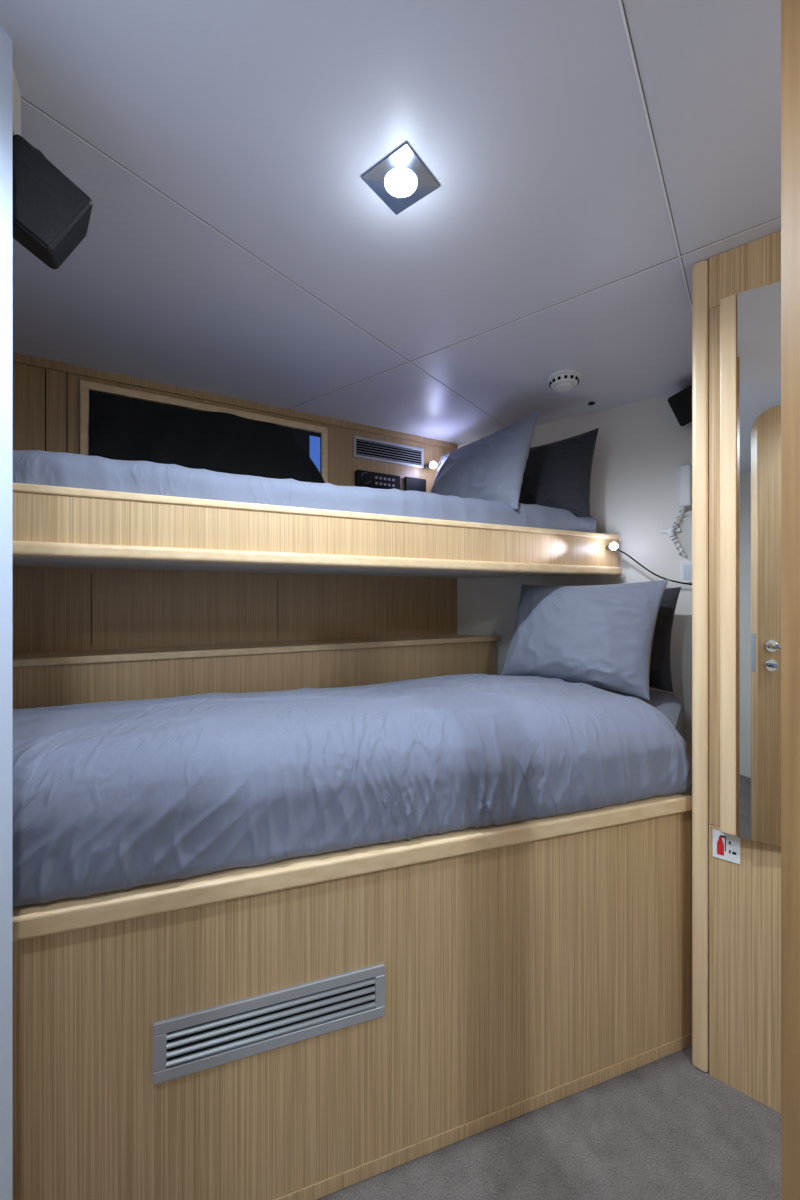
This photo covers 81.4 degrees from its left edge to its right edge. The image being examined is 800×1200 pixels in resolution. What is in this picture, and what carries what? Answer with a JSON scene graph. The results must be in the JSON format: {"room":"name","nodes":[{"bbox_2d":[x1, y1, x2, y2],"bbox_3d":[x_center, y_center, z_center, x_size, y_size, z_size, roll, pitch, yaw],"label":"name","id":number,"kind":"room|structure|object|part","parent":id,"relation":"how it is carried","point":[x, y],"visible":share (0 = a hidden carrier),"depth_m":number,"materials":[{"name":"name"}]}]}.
{"room":"ship cabin","nodes":[
{"label":"ship cabin","id":0,"kind":"room"},
{"bbox_2d":[0,24,11,1199],"bbox_3d":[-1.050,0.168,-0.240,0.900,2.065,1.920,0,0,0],"label":"door frame","id":1,"kind":"structure","parent":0,"point":[5,40],"depth_m":0.70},
{"bbox_2d":[12,67,20,135],"bbox_3d":[-0.695,-0.815,0.749,0.142,0.100,0.139,0,0,-18],"label":"trim","id":2,"kind":"structure","parent":1,"relation":"attached to","point":[16,95],"depth_m":0.77,"materials":[{"name":"white paint"}]},
{"bbox_2d":[12,134,92,268],"bbox_3d":[-0.624,-0.691,0.801,0.160,0.220,0.136,0,0,-33],"label":"loudspeaker","id":3,"kind":"object","parent":1,"relation":"attached to","point":[51,215],"visible":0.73,"depth_m":0.76,"materials":[{"name":"black plastic"}]},
{"bbox_2d":[12,362,456,653],"bbox_3d":[-0.595,0.168,2.116,2.360,2.065,0.080,0,0,-30],"label":"wall","id":4,"kind":"structure","parent":0,"point":[132,608],"depth_m":1.93,"materials":[{"name":"brown wood"}]},
{"bbox_2d":[45,369,45,450],"bbox_3d":[-1.280,-0.568,1.679,0.003,0.535,0.002,0,0,-30],"label":"joint","id":5,"kind":"object","parent":4,"relation":"attached to","point":[45,369],"visible":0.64,"depth_m":1.68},
{"bbox_2d":[66,373,67,452],"bbox_3d":[-1.224,-0.568,1.710,0.003,0.535,0.002,0,0,-30],"label":"joint","id":6,"kind":"object","parent":4,"relation":"attached to","point":[66,373],"visible":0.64,"depth_m":1.71,"materials":[{"name":"brown wood"}]},
{"bbox_2d":[80,387,88,454],"bbox_3d":[-1.172,-0.642,1.729,0.028,0.285,0.020,0,0,-30],"label":"frame","id":7,"kind":"object","parent":4,"relation":"attached to","point":[84,392],"visible":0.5,"depth_m":1.72,"materials":[{"name":"brown wood"}]},
{"bbox_2d":[91,573,91,644],"bbox_3d":[-1.159,0.035,1.747,0.002,0.270,0.002,0,0,-30],"label":"joint","id":8,"kind":"object","parent":4,"relation":"attached to","point":[91,573],"visible":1,"depth_m":1.75,"materials":[{"name":"brown wood"}]},
{"bbox_2d":[80,380,327,432],"bbox_3d":[-0.765,-0.799,1.961,0.965,0.028,0.020,0,0,-30],"label":"window frame","id":9,"kind":"structure","parent":4,"relation":"in","point":[92,386],"depth_m":1.90,"materials":[{"name":"brown wood"}]},
{"bbox_2d":[90,391,324,482],"bbox_3d":[-0.735,-0.602,1.953,0.945,0.363,0.029,0,0,-30],"label":"curtain","id":10,"kind":"object","parent":9,"relation":"hanging from","point":[121,428],"visible":0.56,"depth_m":1.90,"materials":[{"name":"black fabric"}]},
{"bbox_2d":[12,352,454,448],"bbox_3d":[-0.587,-0.850,2.067,2.049,0.030,0.012,0,0,-30],"label":"crown molding","id":11,"kind":"structure","parent":4,"relation":"attached to","point":[16,358],"depth_m":1.94,"materials":[{"name":"brown wood"}]},
{"bbox_2d":[12,634,500,709],"bbox_3d":[-0.538,0.370,1.966,2.299,0.369,0.246,0,0,-29],"label":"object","id":12,"kind":"object","parent":4,"relation":"attached to","point":[39,679],"visible":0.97,"depth_m":1.80,"materials":[{"name":"brown wood"}]},
{"bbox_2d":[321,433,327,482],"bbox_3d":[-0.358,-0.642,2.193,0.028,0.285,0.020,0,0,-30],"label":"frame","id":13,"kind":"object","parent":4,"relation":"attached to","point":[324,436],"visible":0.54,"depth_m":2.18,"materials":[{"name":"brown wood"}]},
{"bbox_2d":[355,470,399,489],"bbox_3d":[-0.107,-0.596,2.321,0.245,0.077,0.048,0,0,-30],"label":"control panel","id":14,"kind":"object","parent":4,"relation":"attached to","point":[363,478],"visible":0.91,"depth_m":2.30,"materials":[{"name":"black plastic"}]},
{"bbox_2d":[353,435,423,468],"bbox_3d":[-0.051,-0.752,2.374,0.406,0.105,0.009,0,0,-30],"label":"air vent grille","id":15,"kind":"object","parent":4,"relation":"in","point":[364,448],"visible":1,"depth_m":2.37,"materials":[{"name":"metal"}]},
{"bbox_2d":[404,476,425,491],"bbox_3d":[0.080,-0.600,2.443,0.127,0.080,0.020,0,0,-30],"label":"power outlet","id":16,"kind":"object","parent":4,"relation":"attached to","point":[410,483],"visible":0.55,"depth_m":2.43,"materials":[{"name":"black plastic"}]},
{"bbox_2d":[424,461,436,468],"bbox_3d":[0.156,-0.704,2.443,0.036,0.040,0.096,0,0,-37],"label":"light","id":17,"kind":"object","parent":4,"relation":"attached to","point":[433,464],"visible":1,"depth_m":2.41,"materials":[{"name":"metal"}]},
{"bbox_3d":[-0.765,-0.486,1.961,0.846,0.028,0.493,0,0,0],"label":"frame","id":18,"kind":"object","parent":4,"relation":"attached to","visible":0},
{"bbox_2d":[89,390,94,455],"bbox_3d":[-1.157,-0.663,1.747,0.016,0.243,0.005,0,0,-30],"label":"glass","id":19,"kind":"object","parent":18,"relation":"on","point":[89,390],"depth_m":1.74,"materials":[{"name":"black glass"}]},
{"bbox_2d":[286,427,320,473],"bbox_3d":[-0.446,-0.690,2.152,0.162,0.189,0.005,0,0,-30],"label":"glass","id":20,"kind":"object","parent":18,"relation":"on","point":[302,437],"depth_m":2.15,"materials":[{"name":"glass"}]},
{"bbox_2d":[310,436,319,471],"bbox_3d":[-0.398,-0.682,2.176,0.051,0.165,0.002,0,0,-30],"label":"dusk view","id":21,"kind":"object","parent":20,"relation":"attached to","point":[314,441],"visible":0.79,"depth_m":2.18,"materials":[{"name":"blue"}]},
{"bbox_2d":[0,0,780,444],"bbox_3d":[0.050,-0.889,0.750,3.300,0.051,4.100,0,0,0],"label":"ceiling","id":22,"kind":"structure","parent":0,"point":[264,120],"depth_m":0.98,"materials":[{"name":"paint"}]},
{"bbox_2d":[21,98,504,426],"bbox_3d":[-0.072,-0.864,1.552,0.003,0.001,1.950,0,0,38],"label":"long seam","id":23,"kind":"object","parent":22,"relation":"attached to","point":[21,98],"visible":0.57,"depth_m":1.07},
{"bbox_2d":[361,142,439,214],"bbox_3d":[0.002,-0.861,0.959,0.163,0.007,0.163,0,0,0],"label":"recessed light","id":24,"kind":"object","parent":22,"relation":"in","point":[401,191],"depth_m":0.95,"materials":[{"name":"silver metal"}]},
{"bbox_2d":[289,217,780,409],"bbox_3d":[0.076,-0.864,1.660,2.000,0.001,0.003,0,0,38],"label":"cross seam","id":25,"kind":"object","parent":22,"relation":"attached to","point":[780,217],"visible":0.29,"depth_m":1.33,"materials":[{"name":"grey"}]},
{"bbox_2d":[547,369,580,391],"bbox_3d":[0.635,-0.842,1.800,0.124,0.046,0.124,0,0,0],"label":"smoke detector","id":26,"kind":"object","parent":22,"relation":"attached to","point":[563,380],"visible":1,"depth_m":1.77,"materials":[{"name":"white plastic"}]},
{"bbox_2d":[621,0,691,303],"bbox_3d":[0.334,-0.865,0.688,0.002,0.001,1.850,0,0,38],"label":"side seam gap","id":27,"kind":"object","parent":22,"relation":"attached to","point":[621,0],"visible":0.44,"depth_m":0.85,"materials":[{"name":"grey"}]},
{"bbox_2d":[316,1046,780,1199],"bbox_3d":[0.050,1.225,0.750,3.300,0.050,4.100,0,0,0],"label":"floor","id":28,"kind":"structure","parent":0,"point":[665,1128],"depth_m":1.01,"materials":[{"name":"grey carpet"}]},
{"bbox_2d":[12,682,691,1199],"bbox_3d":[-0.242,0.782,1.322,2.942,0.835,1.093,0,0,-27],"label":"bunk bed","id":29,"kind":"object","parent":28,"relation":"on","point":[531,964],"visible":0.51,"depth_m":0.95,"materials":[{"name":"brown wood"}]},
{"bbox_2d":[153,962,384,1083],"bbox_3d":[-0.237,0.815,0.904,0.433,0.107,0.009,0,0,-19],"label":"air vent grille","id":30,"kind":"object","parent":29,"relation":"attached to","point":[185,1044],"visible":1,"depth_m":0.89,"materials":[{"name":"metal"}]},
{"bbox_2d":[12,674,691,907],"bbox_3d":[-0.394,0.389,1.353,2.555,0.261,1.037,0,0,-20],"label":"duvet","id":31,"kind":"object","parent":29,"relation":"on","point":[111,796],"visible":0.99,"depth_m":0.98,"materials":[{"name":"grey fabric"}]},
{"bbox_2d":[501,579,668,699],"bbox_3d":[0.688,0.130,1.840,0.235,0.406,0.640,0,0,-37],"label":"pillow","id":32,"kind":"object","parent":31,"relation":"on","point":[601,636],"visible":0.98,"depth_m":1.72,"materials":[{"name":"fabric"}]},
{"bbox_3d":[-0.243,0.462,1.369,2.853,0.194,0.983,0,0,-28],"label":"mattress","id":33,"kind":"part","parent":29,"relation":"part of","materials":[{"name":"fabric"}]},
{"bbox_2d":[649,587,680,691],"bbox_3d":[0.837,0.145,1.962,0.170,0.391,0.597,0,0,-43],"label":"pillow","id":34,"kind":"object","parent":29,"relation":"on","point":[660,664],"visible":0.24,"depth_m":1.75,"materials":[{"name":"black fabric"}]},
{"bbox_2d":[692,230,780,1112],"bbox_3d":[1.347,0.168,1.180,0.970,2.064,0.757,0,0,37],"label":"wall panel","id":35,"kind":"object","parent":28,"relation":"on","point":[736,908],"visible":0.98,"depth_m":1.14,"materials":[{"name":"brown wood"}]},
{"bbox_3d":[0.777,0.168,1.201,0.035,2.064,0.044,0,0,39],"label":"corner post","id":36,"kind":"part","parent":35,"relation":"part of","materials":[{"name":"brown wood"}]},
{"bbox_2d":[713,829,739,863],"bbox_3d":[0.807,0.610,1.151,0.056,0.068,0.002,0,0,39],"label":"sign","id":37,"kind":"object","parent":35,"relation":"attached to","point":[726,846],"visible":0.97,"depth_m":1.15,"materials":[{"name":"white plastic"}]},
{"bbox_3d":[1.133,0.884,0.900,0.893,0.631,0.020,0,0,39],"label":"panel","id":38,"kind":"part","parent":35,"relation":"part of","materials":[{"name":"brown wood"}]},
{"bbox_3d":[1.133,-0.800,0.900,0.893,0.127,0.020,0,0,39],"label":"header panel","id":39,"kind":"part","parent":35,"relation":"part of","materials":[{"name":"brown wood"}]},
{"bbox_2d":[737,281,780,845],"bbox_3d":[0.902,-0.083,1.053,0.224,1.298,0.034,0,0,39],"label":"mirror","id":40,"kind":"object","parent":35,"relation":"attached to","point":[758,309],"visible":0.56,"depth_m":1.09,"materials":[{"name":"brown mirror"}]},
{"bbox_2d":[781,0,799,1199],"bbox_3d":[0.455,0.168,0.522,0.090,2.064,0.045,0,0,0],"label":"door frame","id":41,"kind":"structure","parent":28,"relation":"on","point":[790,9],"depth_m":0.50,"materials":[{"name":"brown wood"}]},
{"bbox_2d":[457,393,691,743],"bbox_3d":[0.976,0.168,2.131,1.800,2.065,0.080,0,0,38],"label":"wall","id":42,"kind":"structure","parent":0,"point":[640,449],"depth_m":2.04,"materials":[{"name":"white paint"}]},
{"bbox_2d":[660,464,691,556],"bbox_3d":[1.159,-0.363,1.903,0.170,0.374,0.055,0,0,38],"label":"wall phone","id":43,"kind":"object","parent":42,"relation":"attached to","point":[685,471],"visible":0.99,"depth_m":1.88,"materials":[{"name":"white plastic"}]},
{"bbox_3d":[1.145,-0.280,1.921,0.071,0.208,0.026,0,0,38],"label":"coiled cord","id":44,"kind":"part","parent":43,"relation":"part of","materials":[{"name":"white plastic"}]},
{"bbox_2d":[668,385,691,425],"bbox_3d":[1.162,-0.777,1.841,0.136,0.164,0.150,0,0,-43],"label":"loudspeaker","id":45,"kind":"object","parent":42,"relation":"attached to","point":[680,403],"visible":0.48,"depth_m":1.83,"materials":[{"name":"black plastic"}]},
{"bbox_2d":[680,561,691,582],"bbox_3d":[1.189,-0.115,1.907,0.068,0.090,0.012,0,0,38],"label":"wall socket","id":46,"kind":"object","parent":42,"relation":"attached to","point":[685,566],"visible":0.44,"depth_m":1.91,"materials":[{"name":"white plastic"}]},
{"bbox_3d":[-1.550,0.168,1.000,0.100,2.065,1.400,0,0,0],"label":"wall","id":47,"kind":"structure","parent":0,"visible":0},
{"bbox_2d":[12,450,621,578],"bbox_3d":[-0.426,-0.250,1.785,2.713,0.286,0.788,0,0,-26],"label":"bunk bed","id":48,"kind":"object","parent":47,"relation":"attached to","point":[70,510],"visible":1,"depth_m":1.42,"materials":[{"name":"brown wood"}]},
{"bbox_3d":[-0.426,-0.271,1.740,2.555,0.244,0.669,0,0,-26],"label":"mattress","id":49,"kind":"part","parent":48,"relation":"part of","materials":[{"name":"fabric"}]},
{"bbox_3d":[-0.273,-0.274,1.460,2.710,0.022,0.036,0,0,-26],"label":"rail","id":50,"kind":"part","parent":48,"relation":"part of","materials":[{"name":"brown wood"}]},
{"bbox_3d":[-0.271,-0.125,1.457,2.710,0.036,0.062,0,0,-26],"label":"rail","id":51,"kind":"part","parent":48,"relation":"part of","materials":[{"name":"brown wood"}]},
{"bbox_2d":[431,411,539,508],"bbox_3d":[0.330,-0.552,2.107,0.204,0.402,0.670,0,0,-31],"label":"pillow","id":52,"kind":"object","parent":48,"relation":"on","point":[491,467],"visible":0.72,"depth_m":1.92,"materials":[{"name":"fabric"}]},
{"bbox_2d":[519,428,598,516],"bbox_3d":[0.661,-0.535,2.086,0.158,0.391,0.422,0,0,-43],"label":"pillow","id":53,"kind":"object","parent":48,"relation":"on","point":[557,474],"visible":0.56,"depth_m":1.99,"materials":[{"name":"black fabric"}]},
{"bbox_2d":[606,542,691,584],"bbox_3d":[1.024,-0.149,1.907,0.333,0.184,0.079,0,0,25],"label":"light","id":54,"kind":"object","parent":48,"relation":"attached to","point":[613,546],"visible":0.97,"depth_m":1.93,"materials":[{"name":"metal"}]}
]}

